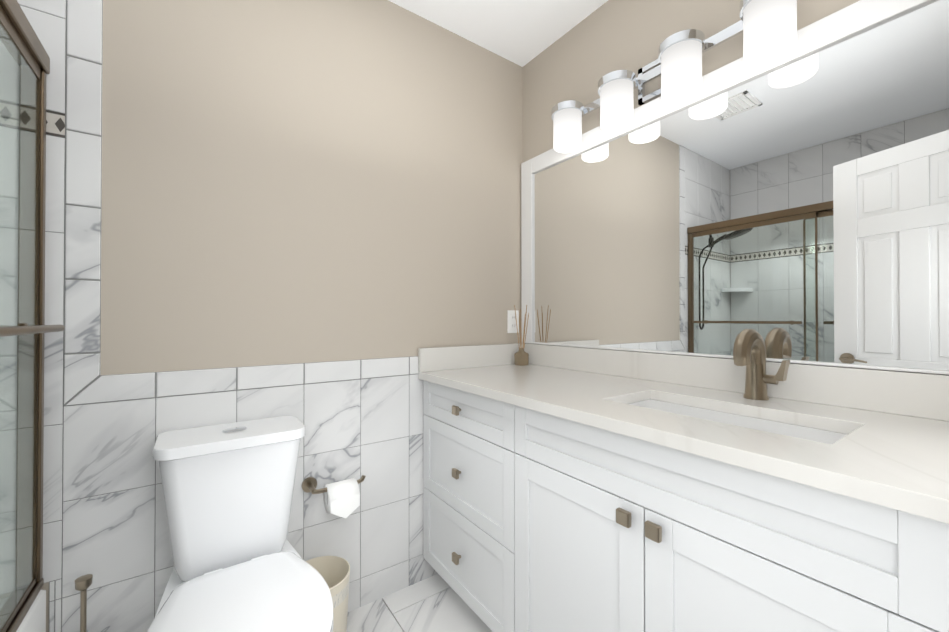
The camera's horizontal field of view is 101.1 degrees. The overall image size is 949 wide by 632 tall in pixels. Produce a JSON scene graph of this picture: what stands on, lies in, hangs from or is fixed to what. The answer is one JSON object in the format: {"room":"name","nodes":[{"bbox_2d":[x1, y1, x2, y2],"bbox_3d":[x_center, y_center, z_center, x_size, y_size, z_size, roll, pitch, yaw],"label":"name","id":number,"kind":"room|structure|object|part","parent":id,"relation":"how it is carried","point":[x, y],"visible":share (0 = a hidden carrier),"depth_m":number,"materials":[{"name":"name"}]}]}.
{"room":"bathroom","nodes":[
{"label":"bathroom","id":0,"kind":"room"},
{"bbox_2d":[347,574,492,631],"bbox_3d":[0.009,1.143,0.224,2.680,0.056,2.870,0,0,-35],"label":"floor","id":1,"kind":"structure","parent":0,"point":[436,603],"depth_m":1.48,"materials":[{"name":"tile"}]},
{"bbox_2d":[0,0,64,631],"bbox_3d":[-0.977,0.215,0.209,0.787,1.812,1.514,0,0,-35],"label":"shower door","id":2,"kind":"structure","parent":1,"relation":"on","point":[24,71],"depth_m":0.91,"materials":[{"name":"brown metal"}]},
{"bbox_3d":[-0.713,0.016,0.396,0.033,1.313,1.454,0,0,-35],"label":"door glass","id":3,"kind":"part","parent":2,"relation":"part of","materials":[{"name":"clear glass"}]},
{"bbox_2d":[75,574,92,631],"bbox_3d":[-1.024,0.905,1.022,0.100,0.443,0.100,0,0,-35],"label":"toilet brush","id":4,"kind":"object","parent":1,"relation":"on","point":[83,583],"visible":1,"depth_m":1.02,"materials":[{"name":"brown metal"}]},
{"bbox_2d":[147,416,332,631],"bbox_3d":[-0.581,0.732,0.973,0.376,0.790,0.704,0,0,-35],"label":"toilet","id":5,"kind":"object","parent":1,"relation":"on","point":[241,564],"visible":1,"depth_m":1.06,"materials":[{"name":"white ceramic"}]},
{"bbox_3d":[-0.579,0.930,0.969,0.370,0.393,0.692,0,0,-35],"label":"bowl","id":6,"kind":"part","parent":5,"relation":"part of","materials":[{"name":"white ceramic"}]},
{"bbox_3d":[-0.723,0.359,1.177,0.372,0.031,0.212,0,0,-35],"label":"tank lid","id":7,"kind":"part","parent":5,"relation":"part of","materials":[{"name":"white ceramic"}]},
{"bbox_3d":[-0.725,0.552,1.179,0.352,0.352,0.196,0,0,-35],"label":"tank","id":8,"kind":"part","parent":5,"relation":"part of","materials":[{"name":"white ceramic"}]},
{"bbox_3d":[-0.523,0.711,0.892,0.376,0.042,0.505,0,0,-35],"label":"seat","id":9,"kind":"part","parent":5,"relation":"part of","materials":[{"name":"white ceramic"}]},
{"bbox_2d":[306,556,349,631],"bbox_3d":[-0.525,0.998,1.315,0.203,0.262,0.203,0,0,-35],"label":"trash bin","id":10,"kind":"object","parent":1,"relation":"on","point":[334,571],"visible":0.5,"depth_m":1.36,"materials":[{"name":"beige plastic"}]},
{"bbox_2d":[418,377,948,631],"bbox_3d":[0.441,0.695,1.200,0.608,0.865,1.517,0,0,-35],"label":"bathroom vanity","id":11,"kind":"object","parent":1,"relation":"on","point":[748,487],"depth_m":0.83,"materials":[{"name":"white paint"}]},
{"bbox_2d":[418,365,948,512],"bbox_3d":[0.444,0.248,1.206,0.600,0.030,1.517,0,0,-35],"label":"countertop","id":12,"kind":"structure","parent":11,"relation":"on","point":[900,456],"depth_m":0.82,"materials":[{"name":"white stone"}]},
{"bbox_2d":[514,305,528,365],"bbox_3d":[0.228,0.092,1.890,0.071,0.290,0.071,0,0,-35],"label":"diffuser","id":13,"kind":"object","parent":12,"relation":"on","point":[521,356],"visible":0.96,"depth_m":1.88,"materials":[{"name":"brown glass"}]},
{"bbox_2d":[514,347,528,365],"bbox_3d":[0.228,0.195,1.890,0.055,0.085,0.055,0,0,-35],"label":"bottle","id":14,"kind":"object","parent":13,"relation":"attached to","point":[521,358],"depth_m":1.87,"materials":[{"name":"beige glass"}]},
{"bbox_2d":[626,393,849,440],"bbox_3d":[0.597,0.314,0.966,0.290,0.130,0.535,0,0,-35],"label":"sink","id":15,"kind":"object","parent":12,"relation":"in","point":[819,430],"depth_m":0.99,"materials":[{"name":"white ceramic"}]},
{"bbox_2d":[726,329,793,400],"bbox_3d":[0.774,0.133,1.059,0.146,0.197,0.108,0,0,-35],"label":"faucet","id":16,"kind":"object","parent":12,"relation":"on","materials":[{"name":"brown metal"}]},
{"bbox_2d":[41,0,944,631],"bbox_3d":[0.009,-0.089,0.233,2.680,2.420,2.870,0,0,-35],"label":"wall","id":17,"kind":"structure","parent":0,"point":[307,180],"depth_m":1.42,"materials":[{"name":"beige paint"}]},
{"bbox_2d":[17,0,65,582],"bbox_3d":[-1.412,-0.295,0.836,0.752,1.994,0.010,0,0,-35],"label":"shower wall tile","id":18,"kind":"structure","parent":17,"relation":"attached to","point":[46,19],"depth_m":1.02,"materials":[{"name":"tile"}]},
{"bbox_2d":[49,0,437,631],"bbox_3d":[-0.438,-0.079,1.522,1.680,2.418,0.008,0,0,-35],"label":"wall tiles","id":19,"kind":"structure","parent":17,"relation":"attached to","point":[358,419],"depth_m":1.15,"materials":[{"name":"tile"}]},
{"bbox_2d":[302,475,365,517],"bbox_3d":[-0.493,0.638,1.393,0.204,0.120,0.132,0,0,-35],"label":"toilet paper holder","id":20,"kind":"object","parent":19,"relation":"attached to","point":[341,498],"visible":1,"depth_m":1.36,"materials":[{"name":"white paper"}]},
{"bbox_3d":[-0.506,0.605,1.411,0.204,0.052,0.090,0,0,-35],"label":"holder arm","id":21,"kind":"part","parent":20,"relation":"part of"},
{"bbox_2d":[418,343,519,372],"bbox_3d":[0.005,0.187,1.812,0.580,0.100,0.020,0,0,-35],"label":"backsplash","id":22,"kind":"structure","parent":17,"relation":"attached to","point":[456,357],"depth_m":1.77,"materials":[{"name":"white stone"}]},
{"bbox_2d":[507,310,518,332],"bbox_3d":[0.195,0.029,1.966,0.070,0.114,0.009,0,0,-35],"label":"electrical outlet plate","id":23,"kind":"object","parent":17,"relation":"attached to","point":[512,327],"visible":0.94,"depth_m":1.96,"materials":[{"name":"white plastic"}]},
{"bbox_2d":[551,0,796,152],"bbox_3d":[0.608,-0.817,1.359,0.166,0.217,0.843,0,0,-35],"label":"sconce","id":24,"kind":"object","parent":17,"relation":"attached to","point":[768,28],"visible":0.98,"depth_m":1.22,"materials":[{"name":"white glass"}]},
{"bbox_2d":[521,0,948,374],"bbox_3d":[0.681,-0.325,1.378,0.021,0.915,1.509,0,0,-35],"label":"mirror","id":25,"kind":"object","parent":17,"relation":"attached to","point":[793,206],"visible":0.92,"depth_m":1.12,"materials":[{"name":"white"}]},
{"bbox_2d":[522,343,948,420],"bbox_3d":[0.681,0.184,1.373,0.020,0.100,1.517,0,0,-35],"label":"backsplash","id":26,"kind":"structure","parent":17,"relation":"attached to","point":[916,394],"depth_m":1.06,"materials":[{"name":"white stone"}]},
{"bbox_2d":[388,0,607,66],"bbox_3d":[0.009,-1.339,0.242,2.680,0.080,2.870,0,0,-35],"label":"ceiling","id":27,"kind":"structure","parent":0,"point":[521,33],"depth_m":1.70,"materials":[{"name":"white paint"}]}
]}

